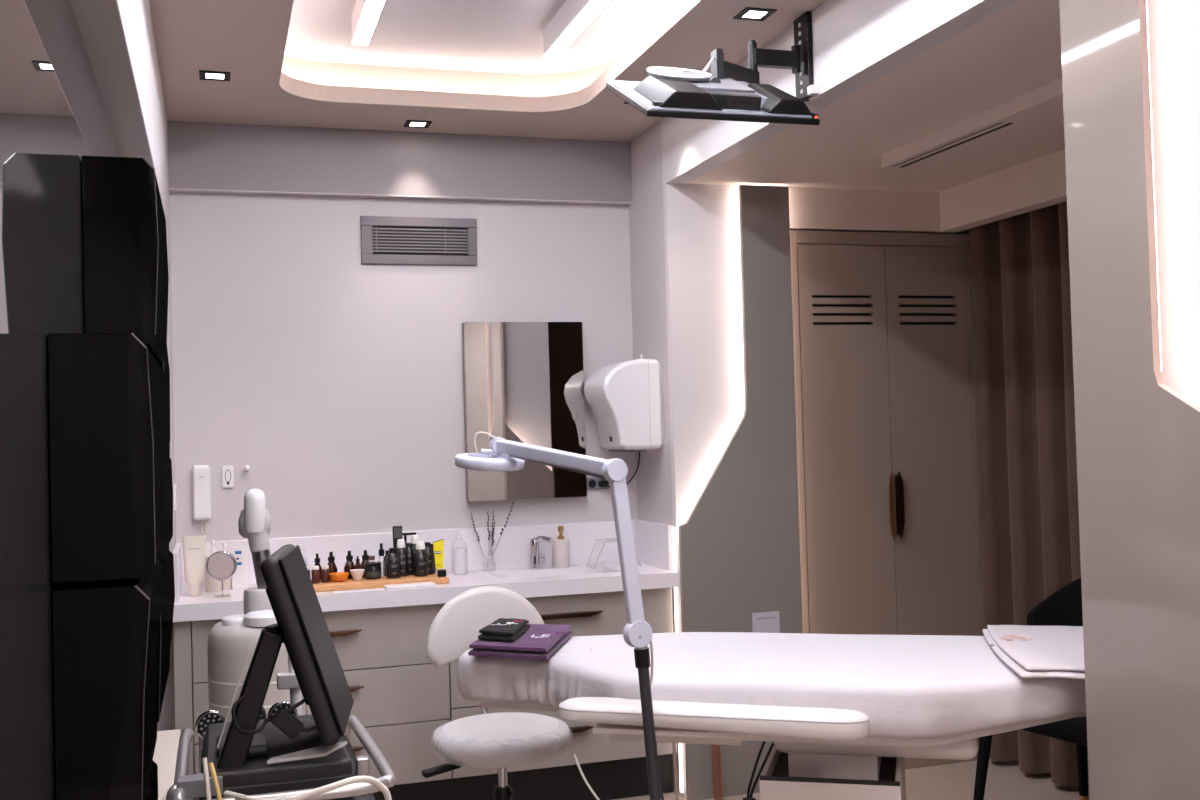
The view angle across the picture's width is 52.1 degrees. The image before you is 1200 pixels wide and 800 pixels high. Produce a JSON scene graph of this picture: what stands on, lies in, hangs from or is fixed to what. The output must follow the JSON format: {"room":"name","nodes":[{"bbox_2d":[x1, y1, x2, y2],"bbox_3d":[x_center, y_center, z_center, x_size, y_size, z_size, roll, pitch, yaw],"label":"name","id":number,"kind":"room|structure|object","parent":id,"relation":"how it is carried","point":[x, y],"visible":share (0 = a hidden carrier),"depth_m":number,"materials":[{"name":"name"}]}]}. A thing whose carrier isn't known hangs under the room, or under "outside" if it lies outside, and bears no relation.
{"room":"beauty treatment room","nodes":[
{"label":"beauty treatment room","id":0,"kind":"room"},
{"bbox_2d":[157,108,175,730],"bbox_3d":[-1.547,0.248,4.304,0.096,2.517,0.250,-1,-2,-17],"label":"wall","id":1,"kind":"structure","parent":0,"point":[167,716],"depth_m":4.21,"materials":[{"name":"grey paint"}]},
{"bbox_2d":[169,192,637,542],"bbox_3d":[-0.838,0.097,4.715,2.222,2.800,0.100,-1,-2,-17],"label":"wall","id":2,"kind":"structure","parent":0,"point":[336,378],"depth_m":4.64,"materials":[{"name":"grey paint"}]},
{"bbox_2d":[192,465,211,534],"bbox_3d":[-1.441,0.373,4.440,0.064,0.277,0.044,-1,-2,-17],"label":"handset","id":3,"kind":"object","parent":2,"relation":"attached to","point":[201,474],"visible":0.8,"depth_m":4.43,"materials":[{"name":"white plastic"}]},
{"bbox_2d":[222,465,233,487],"bbox_3d":[-1.361,0.280,4.486,0.040,0.080,0.011,-1,-2,-17],"label":"wall switch","id":4,"kind":"object","parent":2,"relation":"attached to","point":[227,471],"visible":1,"depth_m":4.48,"materials":[{"name":"white plastic"}]},
{"bbox_2d":[167,121,631,201],"bbox_3d":[-0.760,-0.901,4.697,1.846,0.245,0.045,-1,-2,-17],"label":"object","id":5,"kind":"structure","parent":2,"relation":"attached to","point":[201,155],"depth_m":4.67,"materials":[{"name":"grey paint"}]},
{"bbox_2d":[169,188,631,204],"bbox_3d":[-0.718,-0.777,4.705,1.766,0.004,0.046,-1,-2,-17],"label":"trim","id":6,"kind":"structure","parent":2,"relation":"attached to","point":[170,189],"depth_m":4.67,"materials":[{"name":"grey paint"}]},
{"bbox_2d":[360,216,476,265],"bbox_3d":[-0.695,-0.612,4.723,0.446,0.183,0.013,-1,-2,-17],"label":"air vent","id":7,"kind":"object","parent":2,"relation":"in","point":[384,239],"visible":1,"depth_m":4.72,"materials":[{"name":"grey metal"}]},
{"bbox_2d":[462,322,586,501],"bbox_3d":[-0.295,0.041,4.807,0.474,0.691,0.049,-1,-2,-17],"label":"wall mirror","id":8,"kind":"object","parent":2,"relation":"attached to","point":[523,382],"visible":1,"depth_m":4.78,"materials":[{"name":"brown mirror"}]},
{"bbox_2d":[586,478,608,489],"bbox_3d":[-0.008,0.334,4.890,0.100,0.048,0.044,-1,-2,-17],"label":"power socket","id":9,"kind":"object","parent":2,"relation":"attached to","point":[592,483],"visible":0.87,"depth_m":4.89,"materials":[{"name":"grey plastic"}]},
{"bbox_2d":[284,0,677,73],"bbox_3d":[0.182,-1.329,1.675,2.002,0.060,6.400,-1,-2,-17],"label":"ceiling","id":10,"kind":"structure","parent":0,"point":[496,36],"depth_m":4.09,"materials":[{"name":"grey paint"}]},
{"bbox_2d":[351,0,384,44],"bbox_3d":[-0.336,-1.218,2.531,0.050,0.090,2.850,-1,-2,-17],"label":"ceiling light","id":11,"kind":"object","parent":10,"relation":"attached to","point":[365,14],"visible":1,"depth_m":3.70,"materials":[{"name":"white plastic"}]},
{"bbox_2d":[543,0,608,57],"bbox_3d":[0.262,-1.230,2.719,0.050,0.090,2.850,-1,-2,-17],"label":"ceiling light","id":12,"kind":"object","parent":10,"relation":"attached to","point":[573,16],"visible":1,"depth_m":3.83,"materials":[{"name":"white plastic"}]},
{"bbox_2d":[149,0,825,141],"bbox_3d":[0.157,-1.213,1.663,1.942,0.175,6.400,-1,-2,-17],"label":"ceiling","id":13,"kind":"structure","parent":0,"point":[247,39],"depth_m":4.23,"materials":[{"name":"beige paint"}]},
{"bbox_2d":[199,70,230,80],"bbox_3d":[-1.222,-1.029,3.893,0.094,0.004,0.094,-1,-2,-17],"label":"recessed light","id":14,"kind":"object","parent":13,"relation":"in","point":[203,75],"visible":1,"depth_m":3.89,"materials":[{"name":"black"}]},
{"bbox_2d":[403,120,431,127],"bbox_3d":[-0.679,-1.027,4.566,0.094,0.004,0.094,-1,-2,-17],"label":"recessed light","id":15,"kind":"object","parent":13,"relation":"in","point":[409,123],"visible":1,"depth_m":4.56,"materials":[{"name":"black"}]},
{"bbox_2d":[733,7,776,20],"bbox_3d":[0.436,-1.086,3.455,0.094,0.004,0.094,-1,-2,-17],"label":"recessed light","id":16,"kind":"object","parent":13,"relation":"in","point":[749,13],"visible":1,"depth_m":3.45,"materials":[{"name":"black"}]},
{"bbox_2d":[629,120,680,792],"bbox_3d":[0.250,0.109,4.793,0.100,2.717,0.400,-1,-2,-17],"label":"wall","id":17,"kind":"structure","parent":0,"point":[646,210],"depth_m":4.76,"materials":[{"name":"grey paint"}]},
{"bbox_2d":[584,354,664,451],"bbox_3d":[0.088,0.015,4.745,0.234,0.371,0.290,-1,-2,-17],"label":"dispenser","id":18,"kind":"object","parent":17,"relation":"attached to","point":[625,399],"visible":1,"depth_m":4.63,"materials":[{"name":"white plastic"}]},
{"bbox_2d":[672,743,677,799],"bbox_3d":[0.223,1.097,2.833,0.062,0.676,0.182,0,-2,-41],"label":"light strip","id":19,"kind":"object","parent":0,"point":[673,744],"visible":0.64,"depth_m":2.92,"materials":[{"name":"grey"}]},
{"bbox_2d":[663,183,744,795],"bbox_3d":[0.510,0.321,4.638,0.494,2.272,0.036,-1,-2,-17],"label":"wall","id":20,"kind":"structure","parent":0,"point":[702,221],"depth_m":4.60,"materials":[{"name":"white paint"}]},
{"bbox_2d":[661,118,665,183],"bbox_3d":[0.283,-1.033,4.613,0.100,0.445,0.036,-1,-2,-17],"label":"trim","id":21,"kind":"structure","parent":20,"relation":"attached to","point":[662,120],"depth_m":4.60,"materials":[{"name":"white paint"}]},
{"bbox_2d":[672,185,802,799],"bbox_3d":[0.505,0.325,4.583,0.489,2.262,0.062,-1,-2,-17],"label":"wall panel","id":22,"kind":"object","parent":20,"relation":"attached to","point":[739,544],"visible":0.83,"depth_m":4.58,"materials":[{"name":"grey paint"}]},
{"bbox_2d":[672,527,682,792],"bbox_3d":[0.286,0.956,4.517,0.007,0.970,0.017,-1,-2,-17],"label":"light","id":23,"kind":"object","parent":22,"relation":"attached to","point":[673,528],"depth_m":4.51,"materials":[{"name":"white"}]},
{"bbox_2d":[752,611,779,632],"bbox_3d":[0.620,0.871,4.567,0.110,0.162,0.002,-1,-2,-17],"label":"sign","id":24,"kind":"object","parent":22,"relation":"attached to","point":[763,622],"visible":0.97,"depth_m":4.57,"materials":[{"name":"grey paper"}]},
{"bbox_2d":[664,0,1019,183],"bbox_3d":[1.170,-1.130,1.749,0.080,0.445,5.964,-1,-2,-17],"label":"ceiling beam","id":25,"kind":"structure","parent":20,"relation":"attached to","point":[856,43],"depth_m":3.31,"materials":[{"name":"white paint"}]},
{"bbox_2d":[689,11,813,98],"bbox_3d":[0.418,-0.942,3.315,0.494,0.298,0.204,-1,-2,-35],"label":"tv bracket","id":26,"kind":"object","parent":25,"relation":"attached to","point":[725,76],"visible":0.98,"depth_m":3.43,"materials":[{"name":"black metal"}]},
{"bbox_2d":[606,75,819,124],"bbox_3d":[0.290,-0.782,3.212,0.468,0.178,0.339,-1,-2,-17],"label":"television","id":27,"kind":"object","parent":26,"relation":"attached to","point":[654,96],"visible":0.97,"depth_m":3.08,"materials":[{"name":"black plastic"}]},
{"bbox_2d":[647,61,711,80],"bbox_3d":[0.210,-0.855,3.208,0.177,0.065,0.123,-1,-2,-17],"label":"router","id":28,"kind":"object","parent":27,"relation":"on","point":[662,72],"visible":1,"depth_m":3.19,"materials":[{"name":"white plastic"}]},
{"bbox_2d":[789,149,1066,233],"bbox_3d":[1.673,-0.812,2.926,0.743,0.160,4.130,-1,-2,-17],"label":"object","id":29,"kind":"structure","parent":20,"relation":"attached to","point":[1038,183],"depth_m":4.75,"materials":[{"name":"beige paint"}]},
{"bbox_2d":[613,759,1088,799],"bbox_3d":[0.912,1.427,1.863,3.800,0.100,6.700,-1,-2,-17],"label":"floor","id":30,"kind":"structure","parent":0,"point":[1005,780],"depth_m":4.54,"materials":[{"name":"tile"}]},
{"bbox_2d":[207,489,310,721],"bbox_3d":[-0.903,0.853,3.327,0.302,1.222,0.303,-1,-2,-33],"label":"steamer","id":31,"kind":"object","parent":30,"relation":"on","point":[230,639],"visible":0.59,"depth_m":3.22,"materials":[{"name":"grey plastic"}]},
{"bbox_2d":[166,715,395,799],"bbox_3d":[-0.592,1.032,2.272,0.380,0.794,0.570,-1,-2,-17],"label":"trolley","id":32,"kind":"object","parent":30,"relation":"on","point":[185,786],"visible":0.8,"depth_m":2.10,"materials":[{"name":"silver metal"}]},
{"bbox_2d":[202,757,211,799],"bbox_3d":[-0.637,0.673,1.989,0.009,0.181,0.029,0,-2,-40],"label":"wire","id":33,"kind":"object","parent":32,"relation":"hanging from","point":[204,760],"visible":1,"depth_m":1.99,"materials":[{"name":"grey"}]},
{"bbox_2d":[195,710,225,738],"bbox_3d":[-0.775,0.663,2.445,0.060,0.094,0.033,-1,-2,-17],"label":"led applicator","id":34,"kind":"object","parent":32,"relation":"on","point":[211,716],"visible":0.54,"depth_m":2.43,"materials":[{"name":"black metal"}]},
{"bbox_2d":[209,762,221,799],"bbox_3d":[-0.619,0.677,1.989,0.044,0.172,0.012,-3,-2,36],"label":"wire","id":35,"kind":"object","parent":32,"relation":"hanging from","point":[211,765],"visible":1,"depth_m":1.99,"materials":[{"name":"yellow"}]},
{"bbox_2d":[201,714,354,799],"bbox_3d":[-0.602,0.647,2.266,0.253,0.092,0.395,-1,-2,-17],"label":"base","id":36,"kind":"object","parent":32,"relation":"on","point":[256,776],"visible":0.48,"depth_m":2.11,"materials":[{"name":"black plastic"}]},
{"bbox_2d":[217,544,353,767],"bbox_3d":[-0.570,0.458,2.228,0.219,0.370,0.290,-1,-1,-8],"label":"monitor","id":37,"kind":"object","parent":36,"relation":"on","point":[301,625],"visible":0.94,"depth_m":2.11,"materials":[{"name":"black plastic"}]},
{"bbox_2d":[231,694,267,734],"bbox_3d":[-0.598,0.535,2.095,0.062,0.067,0.024,0,-2,-38],"label":"cable","id":38,"kind":"object","parent":37,"relation":"attached to","point":[243,696],"visible":1,"depth_m":2.08,"materials":[{"name":"black plastic"}]},
{"bbox_2d":[271,707,303,738],"bbox_3d":[-0.538,0.555,2.109,0.055,0.054,0.024,-1,-2,-17],"label":"power adapter","id":39,"kind":"object","parent":37,"relation":"attached to","point":[283,720],"visible":1,"depth_m":2.10,"materials":[{"name":"black plastic"}]},
{"bbox_2d":[267,741,346,763],"bbox_3d":[-0.507,0.612,2.129,0.146,0.016,0.030,-1,-2,-32],"label":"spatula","id":40,"kind":"object","parent":36,"relation":"on","point":[320,751],"visible":0.97,"depth_m":2.13,"materials":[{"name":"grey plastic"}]},
{"bbox_2d":[267,701,297,718],"bbox_3d":[-0.644,0.656,2.486,0.060,0.094,0.033,-1,-2,-17],"label":"led applicator","id":41,"kind":"object","parent":32,"relation":"on","point":[285,704],"visible":0.37,"depth_m":2.48,"materials":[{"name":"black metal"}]},
{"bbox_2d":[199,735,374,799],"bbox_3d":[-0.596,0.702,2.295,0.290,0.015,0.500,-1,-2,-17],"label":"shelf","id":42,"kind":"object","parent":32,"relation":"attached to","point":[363,770],"depth_m":2.30,"materials":[{"name":"black plastic"}]},
{"bbox_2d":[276,655,309,715],"bbox_3d":[-0.629,0.613,2.526,0.069,0.188,0.034,-1,-2,-17],"label":"white handpiece","id":43,"kind":"object","parent":32,"relation":"on","point":[285,680],"visible":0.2,"depth_m":2.52,"materials":[{"name":"white plastic"}]},
{"bbox_2d":[223,776,391,799],"bbox_3d":[-0.472,0.738,1.974,0.283,0.262,0.106,-2,-1,-3],"label":"hose","id":44,"kind":"object","parent":32,"relation":"hanging from","point":[356,779],"visible":0.99,"depth_m":1.96,"materials":[{"name":"grey"}]},
{"bbox_2d":[173,603,450,799],"bbox_3d":[-1.015,1.030,4.330,0.906,0.615,0.447,-1,-2,-17],"label":"base cabinet","id":45,"kind":"object","parent":30,"relation":"on","point":[400,697],"depth_m":4.21,"materials":[{"name":"grey"}]},
{"bbox_2d":[173,519,678,621],"bbox_3d":[-0.617,0.601,4.473,1.766,0.223,0.460,-1,-2,-17],"label":"countertop","id":46,"kind":"structure","parent":45,"relation":"on","point":[653,541],"depth_m":4.58,"materials":[{"name":"white stone"}]},
{"bbox_2d":[182,535,205,595],"bbox_3d":[-1.398,0.571,4.229,0.059,0.204,0.055,-2,-2,26],"label":"tube","id":47,"kind":"object","parent":46,"relation":"on","point":[194,547],"visible":1,"depth_m":4.22,"materials":[{"name":"beige plastic"}]},
{"bbox_2d":[205,540,221,591],"bbox_3d":[-1.367,0.586,4.333,0.055,0.178,0.056,-1,-2,-17],"label":"pump bottle","id":48,"kind":"object","parent":46,"relation":"on","point":[211,585],"visible":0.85,"depth_m":4.31,"materials":[{"name":"beige plastic"}]},
{"bbox_2d":[205,551,236,597],"bbox_3d":[-1.288,0.591,4.173,0.055,0.156,0.091,-3,-2,44],"label":"makeup mirror","id":49,"kind":"object","parent":46,"relation":"on","point":[221,566],"visible":1,"depth_m":4.17,"materials":[{"name":"silver metal"}]},
{"bbox_2d":[208,553,233,578],"bbox_3d":[-1.288,0.564,4.173,0.090,0.090,0.015,-1,-2,-24],"label":"mirror glass","id":50,"kind":"object","parent":49,"relation":"attached to","point":[220,565],"depth_m":4.17,"materials":[{"name":"grey"}]},
{"bbox_2d":[231,546,247,589],"bbox_3d":[-1.290,0.599,4.387,0.053,0.149,0.041,-1,-2,-17],"label":"box","id":51,"kind":"object","parent":46,"relation":"on","point":[239,579],"visible":0.87,"depth_m":4.37,"materials":[{"name":"white cardboard"}]},
{"bbox_2d":[313,573,448,591],"bbox_3d":[-0.825,0.650,4.364,0.545,0.022,0.190,-1,-2,-17],"label":"wooden tray","id":52,"kind":"object","parent":46,"relation":"on","point":[348,584],"visible":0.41,"depth_m":4.30,"materials":[{"name":"brown wood"}]},
{"bbox_2d":[311,566,319,583],"bbox_3d":[-0.995,0.611,4.291,0.029,0.060,0.029,-1,-2,-17],"label":"vial","id":53,"kind":"object","parent":52,"relation":"on","point":[315,572],"visible":0.97,"depth_m":4.28,"materials":[{"name":"red glass"}]},
{"bbox_2d":[321,565,329,582],"bbox_3d":[-0.966,0.611,4.311,0.029,0.060,0.029,-1,-2,-17],"label":"vial","id":54,"kind":"object","parent":52,"relation":"on","point":[325,577],"visible":1,"depth_m":4.30,"materials":[{"name":"red glass"}]},
{"bbox_2d":[327,552,337,579],"bbox_3d":[-0.961,0.593,4.387,0.041,0.099,0.042,-1,-2,-17],"label":"dropper bottle","id":55,"kind":"object","parent":52,"relation":"on","point":[332,566],"visible":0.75,"depth_m":4.38,"materials":[{"name":"orange glass"}]},
{"bbox_2d":[329,572,348,581],"bbox_3d":[-0.922,0.626,4.329,0.071,0.028,0.072,-1,-2,-17],"label":"bowl","id":56,"kind":"object","parent":52,"relation":"on","point":[337,576],"visible":1,"depth_m":4.31,"materials":[{"name":"orange ceramic"}]},
{"bbox_2d":[344,551,355,578],"bbox_3d":[-0.899,0.592,4.406,0.041,0.099,0.042,-1,-2,-17],"label":"dropper bottle","id":57,"kind":"object","parent":52,"relation":"on","point":[349,565],"visible":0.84,"depth_m":4.39,"materials":[{"name":"orange glass"}]},
{"bbox_2d":[360,550,368,577],"bbox_3d":[-0.847,0.592,4.433,0.041,0.097,0.042,-1,-2,-17],"label":"dropper bottle","id":58,"kind":"object","parent":52,"relation":"on","point":[365,557],"visible":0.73,"depth_m":4.42,"materials":[{"name":"orange glass"}]},
{"bbox_2d":[365,562,381,579],"bbox_3d":[-0.810,0.609,4.381,0.059,0.057,0.059,-1,-2,-17],"label":"jar","id":59,"kind":"object","parent":52,"relation":"on","point":[372,569],"visible":1,"depth_m":4.36,"materials":[{"name":"black glass"}]},
{"bbox_2d":[386,548,400,577],"bbox_3d":[-0.740,0.583,4.392,0.051,0.106,0.054,-1,-2,-17],"label":"bottle","id":60,"kind":"object","parent":52,"relation":"on","point":[393,560],"visible":1,"depth_m":4.37,"materials":[{"name":"black plastic"}]},
{"bbox_2d":[392,526,401,547],"bbox_3d":[-0.738,0.549,4.481,0.036,0.178,0.016,-1,-2,-17],"label":"tube","id":61,"kind":"object","parent":52,"relation":"on","point":[396,530],"visible":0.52,"depth_m":4.47,"materials":[{"name":"black plastic"}]},
{"bbox_2d":[397,539,408,575],"bbox_3d":[-0.720,0.571,4.446,0.047,0.132,0.050,-1,-2,-17],"label":"bottle","id":62,"kind":"object","parent":52,"relation":"on","point":[403,553],"visible":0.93,"depth_m":4.43,"materials":[{"name":"black plastic"}]},
{"bbox_2d":[410,535,419,574],"bbox_3d":[-0.674,0.566,4.487,0.047,0.142,0.050,-1,-2,-17],"label":"bottle","id":63,"kind":"object","parent":52,"relation":"on","point":[415,538],"visible":0.3,"depth_m":4.47,"materials":[{"name":"black plastic"}]},
{"bbox_2d":[413,541,427,576],"bbox_3d":[-0.647,0.571,4.427,0.051,0.126,0.054,-1,-2,-17],"label":"bottle","id":64,"kind":"object","parent":52,"relation":"on","point":[420,555],"visible":1,"depth_m":4.41,"materials":[{"name":"black plastic"}]},
{"bbox_2d":[424,542,433,574],"bbox_3d":[-0.630,0.577,4.474,0.047,0.116,0.050,-1,-2,-17],"label":"bottle","id":65,"kind":"object","parent":52,"relation":"on","point":[428,548],"visible":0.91,"depth_m":4.46,"materials":[{"name":"black plastic"}]},
{"bbox_2d":[433,539,443,574],"bbox_3d":[-0.586,0.569,4.455,0.041,0.128,0.027,-1,-2,-17],"label":"tube","id":66,"kind":"object","parent":52,"relation":"on","point":[438,546],"visible":0.86,"depth_m":4.45,"materials":[{"name":"yellow plastic"}]},
{"bbox_2d":[384,582,435,589],"bbox_3d":[-0.663,0.648,4.274,0.170,0.012,0.060,-1,-2,-20],"label":"folder","id":67,"kind":"object","parent":46,"relation":"on","point":[420,584],"visible":1,"depth_m":4.25,"materials":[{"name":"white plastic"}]},
{"bbox_2d":[453,548,466,573],"bbox_3d":[-0.529,0.575,4.638,0.055,0.167,0.056,-1,-2,-17],"label":"bottle","id":68,"kind":"object","parent":46,"relation":"on","point":[459,554],"visible":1,"depth_m":4.62,"materials":[{"name":"white plastic"}]},
{"bbox_2d":[471,500,514,569],"bbox_3d":[-0.406,0.523,4.724,0.177,0.268,0.055,-1,-2,-17],"label":"branches","id":69,"kind":"object","parent":46,"relation":"on","point":[502,529],"visible":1,"depth_m":4.72,"materials":[{"name":"brown plant"}]},
{"bbox_2d":[529,536,552,568],"bbox_3d":[-0.226,0.589,4.758,0.106,0.128,0.047,-2,-2,28],"label":"faucet","id":70,"kind":"object","parent":46,"relation":"on","point":[534,542],"visible":1,"depth_m":4.75,"materials":[{"name":"silver metal"}]},
{"bbox_2d":[529,538,540,568],"bbox_3d":[-0.254,0.595,4.771,0.043,0.119,0.044,-1,-2,-17],"label":"tap","id":71,"kind":"object","parent":70,"relation":"on","point":[534,542],"depth_m":4.75,"materials":[{"name":"silver metal"}]},
{"bbox_2d":[553,526,569,567],"bbox_3d":[-0.152,0.572,4.787,0.068,0.160,0.067,-3,-2,33],"label":"soap dispenser","id":72,"kind":"object","parent":46,"relation":"on","point":[561,546],"visible":1,"depth_m":4.76,"materials":[{"name":"white ceramic"}]},
{"bbox_2d":[422,586,569,799],"bbox_3d":[-0.295,1.010,3.563,0.533,0.884,0.563,-1,-2,-17],"label":"stool","id":73,"kind":"object","parent":30,"relation":"on","point":[502,738],"visible":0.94,"depth_m":3.53,"materials":[{"name":"white leather"}]},
{"bbox_2d":[373,754,672,799],"bbox_3d":[-0.567,1.403,4.330,1.746,0.155,0.030,-1,-2,-17],"label":"toe kick","id":74,"kind":"object","parent":30,"relation":"on","point":[623,778],"visible":0.62,"depth_m":4.45,"materials":[{"name":"black"}]},
{"bbox_2d":[455,432,661,799],"bbox_3d":[-0.018,0.743,2.695,0.317,1.361,0.836,0,-2,-40],"label":"lamp","id":75,"kind":"object","parent":30,"relation":"on","point":[637,633],"visible":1,"depth_m":2.47,"materials":[{"name":"white plastic"}]},
{"bbox_2d":[449,588,676,777],"bbox_3d":[-0.181,1.013,4.592,0.838,0.615,0.447,-1,-2,-17],"label":"base cabinet","id":76,"kind":"object","parent":30,"relation":"on","point":[602,613],"visible":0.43,"depth_m":4.42,"materials":[{"name":"grey"}]},
{"bbox_2d":[712,744,722,799],"bbox_3d":[0.417,1.155,4.458,0.037,0.600,0.017,-1,-2,-17],"label":"rods","id":77,"kind":"object","parent":30,"relation":"on","point":[712,744],"visible":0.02,"depth_m":4.45,"materials":[{"name":"brown wood"}]},
{"bbox_2d":[743,797,755,799],"bbox_3d":[0.526,1.423,4.310,0.040,0.049,0.040,-1,-2,-17],"label":"plug","id":78,"kind":"object","parent":30,"relation":"on","point":[744,798],"visible":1,"depth_m":4.30,"materials":[{"name":"black plastic"}]},
{"bbox_2d":[747,741,765,797],"bbox_3d":[0.604,1.121,4.141,0.040,0.565,0.417,-1,-2,-23],"label":"hanging cable","id":79,"kind":"object","parent":78,"relation":"attached to","point":[764,742],"visible":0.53,"depth_m":4.30,"materials":[{"name":"black plastic"}]},
{"bbox_2d":[750,742,773,797],"bbox_3d":[0.632,1.121,4.152,0.055,0.566,0.420,-1,-2,-28],"label":"hanging cable","id":80,"kind":"object","parent":78,"relation":"attached to","point":[772,744],"visible":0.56,"depth_m":4.30,"materials":[{"name":"black plastic"}]},
{"bbox_2d":[481,697,1085,799],"bbox_3d":[0.497,1.008,2.830,1.718,0.809,0.717,-2,-1,15],"label":"bed","id":81,"kind":"object","parent":30,"relation":"on","point":[816,753],"visible":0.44,"depth_m":2.62,"materials":[{"name":"white plastic"}]},
{"bbox_2d":[457,632,1085,738],"bbox_3d":[0.498,0.658,2.889,1.751,0.121,0.656,-2,-1,14],"label":"sheet","id":82,"kind":"object","parent":81,"relation":"on","point":[908,686],"visible":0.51,"depth_m":2.71,"materials":[{"name":"white fabric"}]},
{"bbox_2d":[468,624,572,659],"bbox_3d":[-0.188,0.603,3.085,0.215,0.038,0.382,-2,-1,10],"label":"towel","id":83,"kind":"object","parent":82,"relation":"on","point":[540,641],"visible":0.84,"depth_m":2.96,"materials":[{"name":"purple fabric"}]},
{"bbox_2d":[478,618,529,640],"bbox_3d":[-0.240,0.572,3.067,0.096,0.030,0.236,-2,-1,8],"label":"towel","id":84,"kind":"object","parent":83,"relation":"on","point":[503,629],"visible":1,"depth_m":3.00,"materials":[{"name":"black fabric"}]},
{"bbox_2d":[982,625,1084,679],"bbox_3d":[1.108,0.578,2.716,0.445,0.058,0.671,-2,-1,10],"label":"towel","id":85,"kind":"object","parent":82,"relation":"on","point":[1030,651],"visible":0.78,"depth_m":2.74,"materials":[{"name":"grey fabric"}]},
{"bbox_2d":[790,230,983,768],"bbox_3d":[1.076,0.399,5.055,0.829,2.104,0.574,-1,-2,-17],"label":"wardrobe","id":86,"kind":"object","parent":30,"relation":"on","point":[885,401],"visible":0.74,"depth_m":4.81,"materials":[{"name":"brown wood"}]},
{"bbox_2d":[973,578,1087,799],"bbox_3d":[1.484,0.968,3.738,0.536,0.882,0.551,-1,-2,-28],"label":"chair","id":87,"kind":"object","parent":30,"relation":"on","point":[1063,607],"visible":0.15,"depth_m":3.97,"materials":[{"name":"black fabric"}]},
{"bbox_2d":[686,0,1064,191],"bbox_3d":[1.508,-0.931,3.151,1.398,0.100,4.850,-1,-2,-17],"label":"ceiling","id":88,"kind":"structure","parent":0,"point":[1015,51],"depth_m":3.64,"materials":[{"name":"beige paint"}]},
{"bbox_2d":[882,77,1063,170],"bbox_3d":[1.351,-0.844,3.473,0.310,0.047,1.603,-1,-2,-17],"label":"ceiling vent","id":89,"kind":"object","parent":88,"relation":"in","point":[1035,116],"visible":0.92,"depth_m":3.78,"materials":[{"name":"beige paint"}]},
{"bbox_2d":[953,229,969,234],"bbox_3d":[2.166,0.077,3.323,0.080,2.600,4.850,-1,-2,-17],"label":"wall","id":90,"kind":"structure","parent":0,"point":[967,231],"depth_m":5.16,"materials":[{"name":"beige paint"}]},
{"bbox_2d":[969,201,1089,799],"bbox_3d":[2.129,0.258,2.999,0.115,2.175,3.975,-1,-2,-17],"label":"curtain","id":91,"kind":"object","parent":90,"relation":"hanging from","point":[1026,431],"visible":0.34,"depth_m":4.63,"materials":[{"name":"brown fabric"}]},
{"bbox_3d":[-0.755,0.354,1.193,0.260,2.105,6.150,-1,-2,-17],"label":"wall","id":92,"kind":"structure","parent":0,"visible":0},
{"bbox_2d":[0,0,120,799],"bbox_3d":[-0.885,0.057,2.054,0.020,1.459,4.450,-1,-2,-17],"label":"wall","id":93,"kind":"structure","parent":92,"relation":"attached to","point":[53,113],"depth_m":1.55,"materials":[{"name":"grey"}]},
{"bbox_2d":[47,333,167,799],"bbox_3d":[-0.753,0.344,1.917,0.135,0.860,0.471,-1,-2,-17],"label":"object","id":94,"kind":"object","parent":93,"relation":"attached to","point":[107,438],"visible":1,"depth_m":1.70,"materials":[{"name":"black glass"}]},
{"bbox_2d":[70,0,166,223],"bbox_3d":[-0.746,-0.955,1.240,0.356,0.512,6.150,-1,-2,-17],"label":"trim","id":95,"kind":"structure","parent":93,"relation":"attached to","point":[118,36],"depth_m":2.68,"materials":[{"name":"grey paint"}]},
{"bbox_2d":[81,156,170,723],"bbox_3d":[-0.924,0.086,2.433,0.127,1.028,0.521,-1,-2,-17],"label":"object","id":96,"kind":"object","parent":93,"relation":"attached to","point":[125,256],"visible":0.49,"depth_m":2.20,"materials":[{"name":"black glass"}]},
{"bbox_2d":[153,729,180,799],"bbox_3d":[-0.750,1.102,1.898,0.143,0.645,2.340,-1,-2,-17],"label":"trim","id":97,"kind":"structure","parent":93,"relation":"attached to","point":[166,748],"depth_m":2.77,"materials":[{"name":"beige paint"}]},
{"bbox_2d":[159,350,174,644],"bbox_3d":[-1.078,0.201,2.905,0.113,0.881,0.401,-1,-2,-17],"label":"upper cabinet","id":98,"kind":"object","parent":93,"relation":"attached to","point":[164,364],"visible":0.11,"depth_m":3.00,"materials":[{"name":"black glass"}]},
{"bbox_3d":[1.714,0.038,0.703,0.240,2.572,3.720,-1,-2,-17],"label":"wall","id":99,"kind":"structure","parent":0,"visible":0},
{"bbox_2d":[1059,0,1199,799],"bbox_3d":[1.277,0.225,1.582,0.075,2.268,1.870,-1,-2,-17],"label":"wall panel","id":100,"kind":"object","parent":99,"relation":"attached to","point":[1131,68],"visible":1,"depth_m":2.31,"materials":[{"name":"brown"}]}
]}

